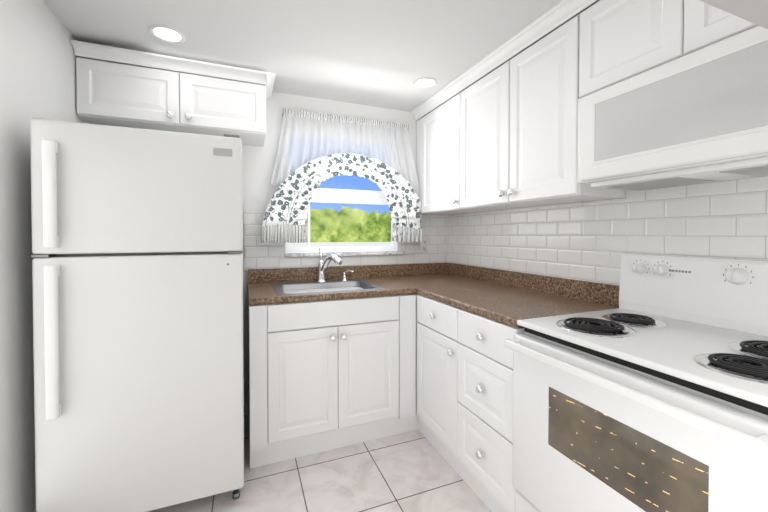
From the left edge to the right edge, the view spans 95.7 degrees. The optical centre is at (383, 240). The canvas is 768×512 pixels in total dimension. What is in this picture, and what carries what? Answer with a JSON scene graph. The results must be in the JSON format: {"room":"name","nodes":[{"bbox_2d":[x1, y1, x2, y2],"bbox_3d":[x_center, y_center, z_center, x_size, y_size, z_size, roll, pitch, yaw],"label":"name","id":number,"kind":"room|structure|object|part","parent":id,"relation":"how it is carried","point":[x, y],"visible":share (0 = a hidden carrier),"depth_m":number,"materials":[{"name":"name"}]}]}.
{"room":"kitchen","nodes":[
{"label":"kitchen","id":0,"kind":"room"},
{"bbox_2d":[0,0,91,511],"bbox_3d":[-1.313,0.106,0.956,0.120,2.257,2.413,0,1,-22],"label":"wall","id":1,"kind":"structure","parent":0,"point":[37,68],"depth_m":1.34,"materials":[{"name":"paint"}]},
{"bbox_2d":[148,414,491,511],"bbox_3d":[0.195,1.269,0.649,2.680,0.060,4.376,0,1,-22],"label":"floor","id":2,"kind":"structure","parent":0,"point":[412,471],"depth_m":1.74,"materials":[{"name":"tile"}]},
{"bbox_2d":[30,118,243,511],"bbox_3d":[-1.122,0.374,1.801,0.730,1.696,0.874,0,1,-22],"label":"fridge","id":3,"kind":"object","parent":2,"relation":"on","point":[137,263],"visible":1,"depth_m":1.42,"materials":[{"name":"white painted metal"},{"name":"white plastic"}]},
{"bbox_3d":[-1.242,0.149,1.301,0.038,1.040,0.042,0,1,-22],"label":"handle","id":4,"kind":"part","parent":3,"relation":"part of","materials":[{"name":"white plastic"}]},
{"bbox_2d":[30,118,242,253],"bbox_3d":[-0.986,-0.203,1.452,0.730,0.509,0.062,0,1,-22],"label":"freezer","id":5,"kind":"object","parent":3,"relation":"in","point":[121,190],"depth_m":1.41,"materials":[{"name":"white metal"}]},
{"bbox_3d":[-0.986,0.597,1.464,0.730,1.067,0.062,0,1,-22],"label":"door","id":6,"kind":"part","parent":3,"relation":"part of","materials":[{"name":"white metal"}]},
{"bbox_2d":[248,276,403,467],"bbox_3d":[-0.422,0.756,2.274,0.861,0.918,0.626,0,1,-22],"label":"base cabinet","id":7,"kind":"object","parent":2,"relation":"on","point":[339,356],"depth_m":1.99,"materials":[{"name":"white wood"}]},
{"bbox_2d":[271,279,384,295],"bbox_3d":[-0.379,0.385,2.261,0.644,0.176,0.504,0,1,-22],"label":"sink","id":8,"kind":"object","parent":7,"relation":"in","point":[321,286],"depth_m":2.36,"materials":[{"name":"silver metal"}]},
{"bbox_2d":[317,248,342,281],"bbox_3d":[-0.376,0.177,2.381,0.134,0.235,0.252,0,1,-22],"label":"faucet","id":9,"kind":"object","parent":7,"relation":"on","point":[322,264],"depth_m":2.42,"materials":[{"name":"grey metal"}]},
{"bbox_2d":[416,292,451,466],"bbox_3d":[0.575,0.780,2.105,0.628,0.876,0.470,0,1,-22],"label":"base cabinet","id":10,"kind":"object","parent":2,"relation":"on","point":[433,316],"depth_m":1.98,"materials":[{"name":"white wood"}]},
{"bbox_2d":[452,304,523,511],"bbox_3d":[0.740,0.786,1.692,0.628,0.876,0.418,0,1,-22],"label":"base cabinet","id":11,"kind":"object","parent":2,"relation":"on","point":[482,366],"depth_m":1.57,"materials":[{"name":"white wood"}]},
{"bbox_2d":[420,284,616,323],"bbox_3d":[0.661,0.326,1.902,0.617,0.038,0.878,0,1,-22],"label":"countertop","id":12,"kind":"structure","parent":11,"relation":"on","point":[502,301],"depth_m":1.75,"materials":[{"name":"brown stone"}]},
{"bbox_2d":[504,254,767,511],"bbox_3d":[0.920,0.651,1.125,0.710,1.162,0.752,0,1,-22],"label":"stove","id":13,"kind":"object","parent":2,"relation":"on","point":[650,394],"visible":1,"depth_m":1.05,"materials":[{"name":"white enameled metal"},{"name":"black metal coils"},{"name":"glass"}]},
{"bbox_3d":[0.671,1.082,1.032,0.041,0.193,0.748,0,1,-22],"label":"drawer","id":14,"kind":"part","parent":13,"relation":"part of","materials":[{"name":"white metal"}]},
{"bbox_3d":[0.617,0.396,1.000,0.058,0.028,0.728,0,1,-22],"label":"handle","id":15,"kind":"part","parent":13,"relation":"part of","materials":[{"name":"white metal"}]},
{"bbox_3d":[0.665,0.671,1.024,0.054,0.600,0.748,0,1,-22],"label":"door","id":16,"kind":"part","parent":13,"relation":"part of","materials":[{"name":"white metal"}]},
{"bbox_2d":[517,308,767,406],"bbox_3d":[0.937,0.326,1.127,0.600,0.021,0.752,0,1,-22],"label":"cooktop","id":17,"kind":"object","parent":13,"relation":"in","point":[678,347],"depth_m":1.07,"materials":[{"name":"white metal"}]},
{"bbox_2d":[633,260,753,283],"bbox_3d":[1.220,0.115,1.237,0.006,0.064,0.652,0,1,-22],"label":"print","id":18,"kind":"object","parent":13,"relation":"attached to","point":[693,271],"depth_m":1.32,"materials":[{"name":"grey"}]},
{"bbox_2d":[42,0,599,113],"bbox_3d":[-0.121,-1.069,1.405,2.680,0.080,2.673,0,1,-22],"label":"ceiling","id":19,"kind":"structure","parent":0,"point":[382,53],"depth_m":1.76,"materials":[{"name":"paint"}]},
{"bbox_2d":[149,25,185,42],"bbox_3d":[-1.085,-1.030,1.745,0.156,0.008,0.156,0,1,-22],"label":"recessed light","id":20,"kind":"object","parent":19,"relation":"in","point":[167,34],"visible":0.98,"depth_m":1.74,"materials":[{"name":"white"}]},
{"bbox_2d":[413,77,436,87],"bbox_3d":[0.273,-1.038,2.304,0.156,0.008,0.156,0,1,-22],"label":"recessed light","id":21,"kind":"object","parent":19,"relation":"in","point":[426,82],"visible":0.98,"depth_m":2.29,"materials":[{"name":"white"}]},
{"bbox_2d":[242,92,431,414],"bbox_3d":[-0.595,0.081,2.607,2.680,2.257,0.120,0,1,-22],"label":"wall","id":22,"kind":"structure","parent":0,"point":[258,189],"depth_m":2.45,"materials":[{"name":"paint"}]},
{"bbox_2d":[70,40,274,145],"bbox_3d":[-1.178,-0.827,2.090,0.976,0.352,0.378,0,1,-22],"label":"upper cabinet","id":23,"kind":"object","parent":22,"relation":"attached to","point":[119,94],"visible":1,"depth_m":1.94,"materials":[{"name":"white wood"}]},
{"bbox_3d":[-1.178,-0.975,2.088,0.976,0.056,0.378,0,1,-22],"label":"crown","id":24,"kind":"part","parent":23,"relation":"part of","materials":[{"name":"white wood"}]},
{"bbox_2d":[270,108,418,193],"bbox_3d":[-0.263,-0.646,2.617,1.138,0.554,0.086,0,1,-22],"label":"curtain valance","id":25,"kind":"object","parent":22,"relation":"attached to","point":[306,137],"visible":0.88,"depth_m":2.57,"materials":[{"name":"white fabric"}]},
{"bbox_2d":[261,153,422,242],"bbox_3d":[-0.257,-0.308,2.527,1.203,0.653,0.056,0,1,-22],"label":"swag","id":26,"kind":"object","parent":25,"relation":"hanging from","point":[285,218],"visible":1,"depth_m":2.48,"materials":[{"name":"fabric"}]},
{"bbox_2d":[244,210,448,270],"bbox_3d":[-0.200,0.000,2.695,1.640,0.417,0.008,0,1,-22],"label":"wall tile","id":27,"kind":"structure","parent":22,"relation":"attached to","point":[258,254],"depth_m":2.67,"materials":[{"name":"white tile"}]},
{"bbox_2d":[420,238,427,251],"bbox_3d":[0.334,0.039,2.901,0.070,0.116,0.005,0,1,-22],"label":"outlet","id":28,"kind":"object","parent":27,"relation":"attached to","point":[422,245],"visible":0.77,"depth_m":2.90,"materials":[{"name":"white plastic"}]},
{"bbox_2d":[248,264,447,279],"bbox_3d":[-0.188,0.246,2.688,1.608,0.098,0.020,0,1,-22],"label":"backsplash","id":29,"kind":"structure","parent":22,"relation":"attached to","point":[388,269],"depth_m":2.62,"materials":[{"name":"brown stone"}]},
{"bbox_2d":[454,198,622,214],"bbox_3d":[1.064,0.092,1.906,0.120,2.257,2.413,0,1,-22],"label":"wall","id":30,"kind":"structure","parent":0,"point":[546,205],"depth_m":2.01,"materials":[{"name":"paint"}]},
{"bbox_2d":[415,92,473,214],"bbox_3d":[0.530,-0.598,2.636,0.318,0.775,0.623,0,1,-22],"label":"upper cabinet","id":31,"kind":"object","parent":30,"relation":"attached to","point":[436,130],"depth_m":2.57,"materials":[{"name":"white wood"}]},
{"bbox_2d":[448,264,619,307],"bbox_3d":[0.827,0.252,2.289,0.020,0.098,1.475,0,1,-22],"label":"backsplash","id":32,"kind":"structure","parent":30,"relation":"attached to","point":[578,289],"depth_m":1.98,"materials":[{"name":"brown stone"}]},
{"bbox_2d":[455,4,625,211],"bbox_3d":[0.808,-0.587,1.942,0.318,0.775,0.872,0,1,-22],"label":"upper cabinet","id":33,"kind":"object","parent":30,"relation":"attached to","point":[506,135],"depth_m":1.76,"materials":[{"name":"white wood"}]},
{"bbox_3d":[0.662,-1.000,1.803,0.050,0.070,2.256,0,1,-22],"label":"crown","id":34,"kind":"part","parent":33,"relation":"part of","materials":[{"name":"white wood"}]},
{"bbox_2d":[449,176,767,284],"bbox_3d":[1.005,0.043,1.879,0.008,0.555,2.403,0,1,-22],"label":"wall tile","id":35,"kind":"structure","parent":30,"relation":"attached to","point":[593,241],"depth_m":1.64,"materials":[{"name":"white tile"}]},
{"bbox_2d":[579,0,674,99],"bbox_3d":[1.041,-0.781,1.356,0.318,0.370,0.379,0,1,-22],"label":"upper cabinet","id":36,"kind":"object","parent":30,"relation":"attached to","point":[620,40],"depth_m":1.31,"materials":[{"name":"white wood"}]},
{"bbox_2d":[579,25,767,190],"bbox_3d":[1.092,-0.392,1.152,0.379,0.365,0.706,0,1,-22],"label":"over-the-range microwave","id":37,"kind":"object","parent":36,"relation":"attached to","point":[699,116],"visible":1,"depth_m":1.08,"materials":[{"name":"white plastic"},{"name":"glass"}]},
{"bbox_2d":[675,0,757,58],"bbox_3d":[1.181,-0.776,1.004,0.318,0.370,0.380,0,1,-22],"label":"upper cabinet","id":38,"kind":"object","parent":30,"relation":"attached to","point":[699,24],"depth_m":1.08,"materials":[{"name":"white wood"}]},
{"bbox_2d":[700,0,767,28],"bbox_3d":[0.170,-0.640,0.163,0.658,0.901,0.140,0,1,-22],"label":"wall","id":39,"kind":"structure","parent":0,"point":[755,12],"depth_m":0.29,"materials":[{"name":"paint"}]},
{"label":"outside","id":40,"kind":"structure","parent":0,"visible":0},
{"bbox_2d":[290,175,390,246],"bbox_3d":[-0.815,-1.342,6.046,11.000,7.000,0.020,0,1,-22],"label":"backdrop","id":41,"kind":"structure","parent":40,"point":[370,234],"depth_m":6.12,"materials":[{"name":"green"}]},
{"bbox_3d":[-0.316,0.650,2.727,0.890,1.115,0.120,0,1,-22],"label":"wall","id":42,"kind":"structure","parent":0,"visible":0},
{"bbox_2d":[285,177,396,252],"bbox_3d":[-0.312,-0.359,2.700,0.890,0.905,0.055,0,1,-22],"label":"window","id":43,"kind":"structure","parent":42,"relation":"in","point":[328,195],"depth_m":2.69,"materials":[{"name":"white"}]},
{"bbox_3d":[-0.313,-0.364,2.704,0.820,0.825,0.004,0,1,-22],"label":"glass","id":44,"kind":"part","parent":43,"relation":"part of","materials":[{"name":"clear glass"}]},
{"bbox_2d":[285,251,404,256],"bbox_3d":[-0.277,0.106,2.667,0.935,0.024,0.065,0,1,-22],"label":"window sill","id":45,"kind":"structure","parent":42,"relation":"on","point":[344,253],"depth_m":2.64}
]}

